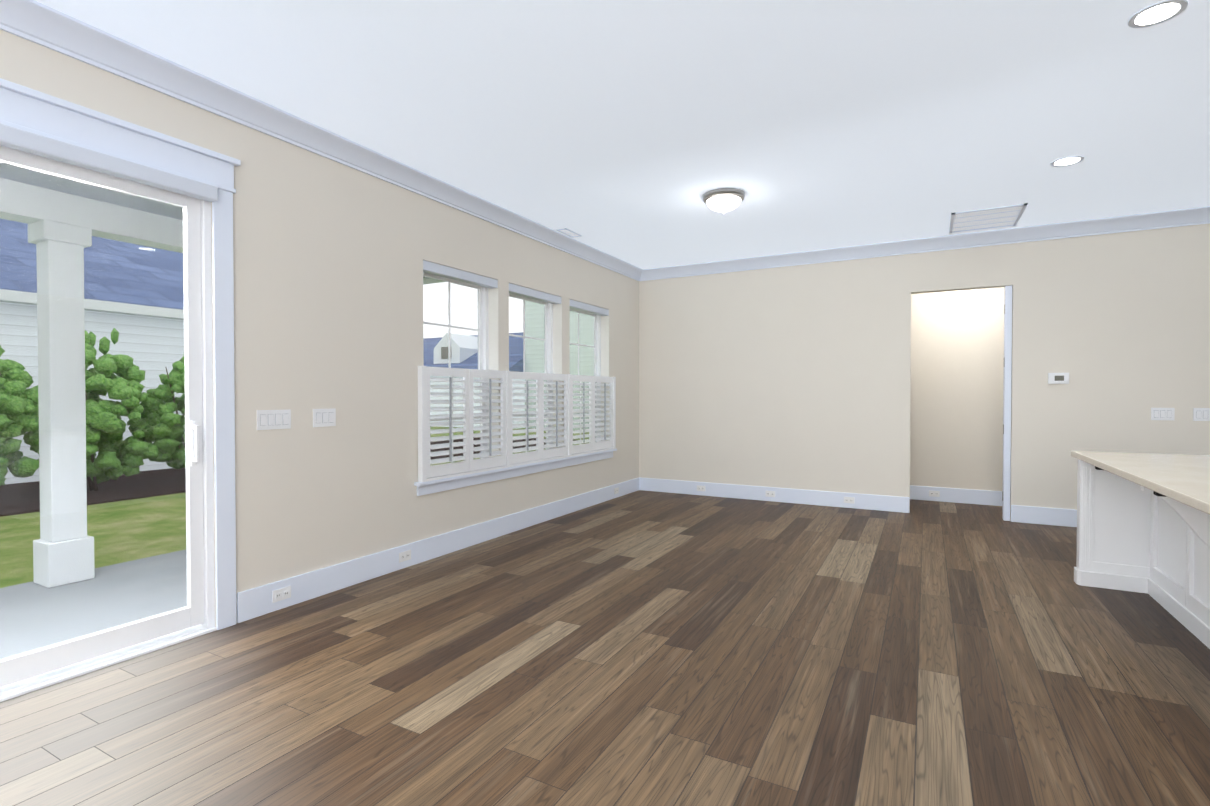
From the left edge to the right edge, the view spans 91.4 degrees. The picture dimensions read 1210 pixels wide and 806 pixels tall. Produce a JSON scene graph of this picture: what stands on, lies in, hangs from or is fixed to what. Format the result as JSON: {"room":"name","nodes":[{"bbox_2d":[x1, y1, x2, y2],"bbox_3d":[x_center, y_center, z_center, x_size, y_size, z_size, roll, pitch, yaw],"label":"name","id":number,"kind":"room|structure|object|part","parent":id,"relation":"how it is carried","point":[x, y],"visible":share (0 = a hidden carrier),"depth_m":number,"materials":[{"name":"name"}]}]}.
{"room":"empty living room","nodes":[
{"label":"empty living room","id":0,"kind":"room"},
{"bbox_2d":[0,30,638,626],"bbox_3d":[-2.135,-0.239,3.539,0.200,3.000,10.760,0,1,29],"label":"wall","id":1,"kind":"structure","parent":0,"point":[330,256],"depth_m":3.96,"materials":[{"name":"paint"}]},
{"bbox_2d":[0,123,217,701],"bbox_3d":[-2.786,0.057,2.224,0.220,2.444,2.440,0,1,29],"label":"sliding glass door","id":2,"kind":"structure","parent":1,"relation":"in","point":[39,668],"depth_m":2.94,"materials":[{"name":"clear glass"}]},
{"bbox_3d":[-2.220,0.220,3.202,0.050,0.250,0.026,0,1,29],"label":"handle","id":3,"kind":"part","parent":2,"relation":"part of","materials":[{"name":"white plastic"}]},
{"bbox_2d":[0,78,240,629],"bbox_3d":[-2.731,-0.041,2.192,0.046,2.640,2.700,0,1,29],"label":"door frame","id":4,"kind":"structure","parent":1,"relation":"attached to","point":[24,108],"depth_m":3.26,"materials":[{"name":"white wood"}]},
{"bbox_2d":[257,409,290,429],"bbox_3d":[-2.001,0.100,3.569,0.012,0.118,0.206,0,1,29],"label":"light switch","id":5,"kind":"object","parent":1,"relation":"attached to","point":[272,419],"visible":1,"depth_m":3.56,"materials":[{"name":"white plastic"}]},
{"bbox_2d":[0,0,643,280],"bbox_3d":[-2.031,-1.669,3.394,0.104,0.137,10.640,0,1,29],"label":"crown molding","id":6,"kind":"structure","parent":1,"relation":"attached to","point":[50,28],"depth_m":3.36,"materials":[{"name":"white wood"}]},
{"bbox_2d":[313,408,335,426],"bbox_3d":[-1.837,0.096,3.871,0.012,0.118,0.164,0,1,29],"label":"light switch","id":7,"kind":"object","parent":1,"relation":"attached to","point":[324,417],"visible":1,"depth_m":3.87,"materials":[{"name":"white plastic"}]},
{"bbox_2d":[237,477,640,622],"bbox_3d":[-0.816,1.143,5.755,0.016,0.175,5.400,0,1,29],"label":"baseboard","id":8,"kind":"structure","parent":1,"relation":"attached to","point":[255,602],"depth_m":4.43,"materials":[{"name":"white wood"}]},
{"bbox_2d":[272,586,290,602],"bbox_3d":[-1.972,1.168,3.607,0.008,0.072,0.116,0,1,29],"label":"electrical outlet","id":9,"kind":"object","parent":8,"relation":"attached to","point":[281,594],"visible":1,"depth_m":3.60,"materials":[{"name":"white plastic"}]},
{"bbox_2d":[399,550,410,562],"bbox_3d":[-1.508,1.156,4.458,0.008,0.072,0.116,0,1,29],"label":"electrical outlet","id":10,"kind":"object","parent":8,"relation":"attached to","point":[405,556],"visible":1,"depth_m":4.46,"materials":[{"name":"white plastic"}]},
{"bbox_2d":[414,260,616,495],"bbox_3d":[-0.742,-0.221,6.021,0.243,1.845,3.290,0,1,29],"label":"triple window","id":11,"kind":"structure","parent":1,"relation":"in","point":[487,337],"depth_m":5.77,"materials":[{"name":"white glass"}]},
{"bbox_3d":[-1.335,-0.263,5.113,0.032,1.606,0.800,0,1,29],"label":"glass","id":12,"kind":"part","parent":11,"relation":"part of","materials":[{"name":"clear glass"}]},
{"bbox_3d":[-1.335,-0.263,5.113,0.070,1.736,0.930,0,1,29],"label":"frame","id":13,"kind":"part","parent":11,"relation":"part of","materials":[{"name":"white wood"}]},
{"bbox_2d":[418,366,615,481],"bbox_3d":[-0.654,0.142,5.978,0.069,0.901,3.225,0,1,29],"label":"window shutters","id":14,"kind":"object","parent":11,"relation":"attached to","point":[468,464],"visible":1,"depth_m":5.47,"materials":[{"name":"white wood"}]},
{"bbox_3d":[-0.818,-0.276,6.061,0.032,1.606,0.800,0,1,29],"label":"glass","id":15,"kind":"part","parent":11,"relation":"part of","materials":[{"name":"clear glass"}]},
{"bbox_3d":[-0.818,-0.276,6.061,0.070,1.736,0.930,0,1,29],"label":"frame","id":16,"kind":"part","parent":11,"relation":"part of","materials":[{"name":"white wood"}]},
{"bbox_3d":[-0.302,-0.289,7.010,0.032,1.606,0.800,0,1,29],"label":"glass","id":17,"kind":"part","parent":11,"relation":"part of","materials":[{"name":"clear glass"}]},
{"bbox_3d":[-0.302,-0.289,7.010,0.070,1.736,0.930,0,1,29],"label":"frame","id":18,"kind":"part","parent":11,"relation":"part of","materials":[{"name":"white wood"}]},
{"bbox_2d":[0,490,1209,805],"bbox_3d":[2.318,1.312,1.681,9.460,0.050,11.720,0,1,29],"label":"floor","id":19,"kind":"structure","parent":0,"point":[648,648],"depth_m":2.67,"materials":[{"name":"brown wood"}]},
{"bbox_2d":[1074,459,1209,648],"bbox_3d":[3.107,0.835,2.708,1.042,0.876,2.729,0,1,29],"label":"kitchen island","id":20,"kind":"object","parent":19,"relation":"on","point":[1143,522],"depth_m":3.91,"materials":[{"name":"wood"}]},
{"bbox_2d":[1071,451,1209,514],"bbox_3d":[3.120,0.377,2.701,1.100,0.040,2.800,0,1,29],"label":"island countertop","id":21,"kind":"structure","parent":20,"relation":"on","point":[1185,479],"depth_m":3.08,"materials":[{"name":"beige stone"}]},
{"bbox_2d":[36,0,1209,268],"bbox_3d":[2.283,-1.763,1.658,9.740,0.100,11.920,0,1,29],"label":"ceiling","id":22,"kind":"structure","parent":0,"point":[632,132],"depth_m":3.40,"materials":[{"name":"white paint"}]},
{"bbox_2d":[557,228,581,237],"bbox_3d":[-0.369,-1.772,6.155,0.120,0.008,0.320,0,1,29],"label":"ceiling vent","id":23,"kind":"object","parent":22,"relation":"in","point":[570,233],"visible":0.98,"depth_m":6.13,"materials":[{"name":"white metal"}]},
{"bbox_2d":[703,188,744,213],"bbox_3d":[1.004,-1.679,4.998,0.350,0.161,0.350,0,1,29],"label":"flush-mount light","id":24,"kind":"object","parent":22,"relation":"attached to","point":[723,200],"visible":1,"depth_m":4.89,"materials":[{"name":"white glass"}]},
{"bbox_3d":[1.004,-1.670,4.998,0.290,0.087,0.290,0,1,29],"label":"glass","id":25,"kind":"part","parent":24,"relation":"part of","materials":[{"name":"white glass"}]},
{"bbox_2d":[949,203,1027,232],"bbox_3d":[3.650,-1.763,5.673,0.580,0.012,0.740,0,1,29],"label":"ceiling vent","id":26,"kind":"object","parent":22,"relation":"in","point":[989,218],"visible":1,"depth_m":5.63,"materials":[{"name":"white metal"}]},
{"bbox_2d":[1050,156,1084,166],"bbox_3d":[3.341,-1.747,4.270,0.196,0.006,0.196,0,1,29],"label":"recessed light","id":27,"kind":"object","parent":22,"relation":"in","point":[1066,161],"visible":0.98,"depth_m":4.27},
{"bbox_2d":[1128,0,1187,27],"bbox_3d":[2.446,-1.724,2.617,0.196,0.006,0.196,0,1,29],"label":"recessed light","id":28,"kind":"object","parent":22,"relation":"in","point":[1157,13],"visible":1,"depth_m":2.61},
{"bbox_2d":[639,224,1209,520],"bbox_3d":[4.642,-0.272,5.905,9.440,3.000,0.120,0,1,29],"label":"wall","id":29,"kind":"structure","parent":0,"point":[796,377],"depth_m":6.62,"materials":[{"name":"paint"}]},
{"bbox_2d":[641,477,912,512],"bbox_3d":[1.932,1.121,7.326,3.280,0.175,0.020,0,1,29],"label":"baseboard","id":30,"kind":"structure","parent":29,"relation":"attached to","point":[786,495],"depth_m":7.18,"materials":[{"name":"white wood"}]},
{"bbox_2d":[697,485,704,490],"bbox_3d":[1.249,1.111,7.681,0.116,0.072,0.008,0,1,29],"label":"electrical outlet","id":31,"kind":"object","parent":30,"relation":"attached to","point":[700,488],"visible":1,"depth_m":7.68,"materials":[{"name":"white plastic"}]},
{"bbox_2d":[766,491,774,496],"bbox_3d":[2.031,1.117,7.256,0.116,0.072,0.008,0,1,29],"label":"electrical outlet","id":32,"kind":"object","parent":30,"relation":"attached to","point":[770,493],"visible":1,"depth_m":7.25,"materials":[{"name":"white plastic"}]},
{"bbox_2d":[844,497,854,503],"bbox_3d":[2.821,1.123,6.825,0.116,0.072,0.008,0,1,29],"label":"electrical outlet","id":33,"kind":"object","parent":30,"relation":"attached to","point":[851,500],"visible":1,"depth_m":6.82,"materials":[{"name":"white plastic"}]},
{"bbox_2d":[644,206,1209,280],"bbox_3d":[4.641,-1.702,5.758,9.320,0.137,0.104,0,1,29],"label":"crown molding","id":34,"kind":"structure","parent":29,"relation":"attached to","point":[1196,215],"depth_m":6.26,"materials":[{"name":"white wood"}]},
{"bbox_2d":[1002,285,1011,520],"bbox_3d":[4.580,0.007,5.968,0.926,2.432,0.156,0,1,29],"label":"hall door","id":35,"kind":"structure","parent":29,"relation":"in","point":[1007,402],"depth_m":6.11,"materials":[{"name":"white wood"}]},
{"bbox_2d":[1011,505,1076,526],"bbox_3d":[6.471,1.155,4.851,5.200,0.175,0.016,0,1,29],"label":"baseboard","id":36,"kind":"structure","parent":29,"relation":"attached to","point":[1021,514],"depth_m":5.95,"materials":[{"name":"white wood"}]},
{"bbox_2d":[1048,373,1068,383],"bbox_3d":[4.522,-0.247,5.888,0.165,0.110,0.026,0,1,29],"label":"thermostat","id":37,"kind":"object","parent":29,"relation":"attached to","point":[1058,378],"visible":1,"depth_m":5.88,"materials":[{"name":"white plastic"}]},
{"bbox_2d":[1151,408,1174,420],"bbox_3d":[5.216,0.103,5.522,0.164,0.118,0.012,0,1,29],"label":"light switch","id":38,"kind":"object","parent":29,"relation":"attached to","point":[1162,413],"visible":1,"depth_m":5.52,"materials":[{"name":"white plastic"}]},
{"bbox_2d":[1193,408,1209,420],"bbox_3d":[5.454,0.105,5.393,0.118,0.118,0.012,0,1,29],"label":"light switch","id":39,"kind":"object","parent":29,"relation":"attached to","point":[1201,414],"visible":1,"depth_m":5.39,"materials":[{"name":"white plastic"}]},
{"bbox_2d":[910,287,1003,490],"bbox_3d":[4.421,-0.289,7.130,5.600,3.000,0.100,0,1,29],"label":"wall","id":40,"kind":"structure","parent":0,"point":[956,397],"depth_m":7.13,"materials":[{"name":"paint"}]},
{"bbox_2d":[910,485,1001,505],"bbox_3d":[4.393,1.124,7.099,5.400,0.175,0.016,0,1,29],"label":"baseboard","id":41,"kind":"structure","parent":40,"relation":"attached to","point":[955,495],"depth_m":7.15,"materials":[{"name":"white wood"}]},
{"bbox_2d":[929,490,939,496],"bbox_3d":[4.054,1.117,7.270,0.116,0.072,0.008,0,1,29],"label":"outlet","id":42,"kind":"object","parent":41,"relation":"attached to","point":[934,493],"visible":1,"depth_m":7.27,"materials":[{"name":"white plastic"}]},
{"label":"outside","id":43,"kind":"structure","parent":0,"visible":0},
{"bbox_2d":[0,426,588,587],"bbox_3d":[-23.325,1.125,23.779,56.360,0.050,100.000,0,1,29],"label":"ground","id":44,"kind":"structure","parent":43,"point":[94,526],"depth_m":6.18,"materials":[{"name":"green plant"}]},
{"bbox_2d":[0,302,183,483],"bbox_3d":[-15.956,-0.186,6.934,9.400,3.040,25.500,0,1,29],"label":"wall","id":45,"kind":"structure","parent":44,"relation":"on","point":[106,322],"depth_m":10.50,"materials":[{"name":"white"}]},
{"bbox_2d":[0,219,183,309],"bbox_3d":[-15.956,-2.761,6.899,10.400,2.250,26.300,0,1,29],"label":"house roof","id":46,"kind":"structure","parent":45,"relation":"on","point":[96,277],"depth_m":11.57,"materials":[{"name":"blue"}]},
{"bbox_2d":[0,289,183,319],"bbox_3d":[-11.464,-1.552,4.469,0.270,0.160,26.300,0,1,29],"label":"fascia","id":47,"kind":"object","parent":46,"relation":"attached to","point":[94,306],"depth_m":10.00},
{"bbox_2d":[0,550,186,658],"bbox_3d":[-3.789,1.359,2.805,1.980,0.105,8.250,0,1,29],"label":"porch","id":48,"kind":"object","parent":44,"relation":"on","point":[19,602],"depth_m":3.82,"materials":[{"name":"concrete"}]},
{"bbox_2d":[28,219,94,587],"bbox_3d":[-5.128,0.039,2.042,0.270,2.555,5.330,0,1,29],"label":"porch column","id":49,"kind":"structure","parent":48,"relation":"on","point":[64,444],"depth_m":4.19,"materials":[{"name":"white wood"}]},
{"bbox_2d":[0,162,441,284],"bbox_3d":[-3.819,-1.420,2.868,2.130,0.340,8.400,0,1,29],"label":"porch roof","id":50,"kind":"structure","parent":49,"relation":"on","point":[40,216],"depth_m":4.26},
{"bbox_2d":[0,437,573,516],"bbox_3d":[-9.264,1.318,7.011,3.900,0.030,28.000,0,1,29],"label":"ground","id":51,"kind":"structure","parent":44,"relation":"on","point":[130,480],"depth_m":8.82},
{"bbox_2d":[0,345,38,485],"bbox_3d":[-8.073,0.117,7.466,1.256,2.366,1.638,0,1,29],"label":"bush","id":52,"kind":"object","parent":51,"relation":"on","point":[25,418],"depth_m":7.68,"materials":[{"name":"green plant"}]},
{"bbox_2d":[23,328,162,490],"bbox_3d":[-7.483,0.081,8.729,1.353,2.404,1.852,0,1,29],"label":"bush","id":53,"kind":"object","parent":51,"relation":"on","point":[99,390],"depth_m":8.62,"materials":[{"name":"green plant"}]},
{"bbox_2d":[133,354,185,468],"bbox_3d":[-6.779,0.096,9.752,1.346,2.348,1.659,0,1,29],"label":"bush","id":54,"kind":"object","parent":51,"relation":"on","point":[179,384],"depth_m":9.27,"materials":[{"name":"green plant"}]},
{"bbox_2d":[430,300,593,429],"bbox_3d":[-3.136,-2.794,29.809,18.000,7.620,10.000,0,1,29],"label":"wall","id":55,"kind":"structure","parent":44,"relation":"on","point":[541,336],"depth_m":25.07,"materials":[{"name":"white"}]},
{"bbox_2d":[423,332,522,371],"bbox_3d":[-6.907,-2.441,30.730,11.100,2.150,8.800,0,1,29],"label":"house roof","id":56,"kind":"structure","parent":55,"relation":"on","point":[518,349],"depth_m":27.01,"materials":[{"name":"blue"}]},
{"bbox_2d":[434,333,477,363],"bbox_3d":[-6.645,-2.531,28.177,1.600,1.400,2.630,0,1,29],"label":"dormer","id":57,"kind":"object","parent":56,"relation":"on","point":[463,352],"depth_m":27.13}
]}

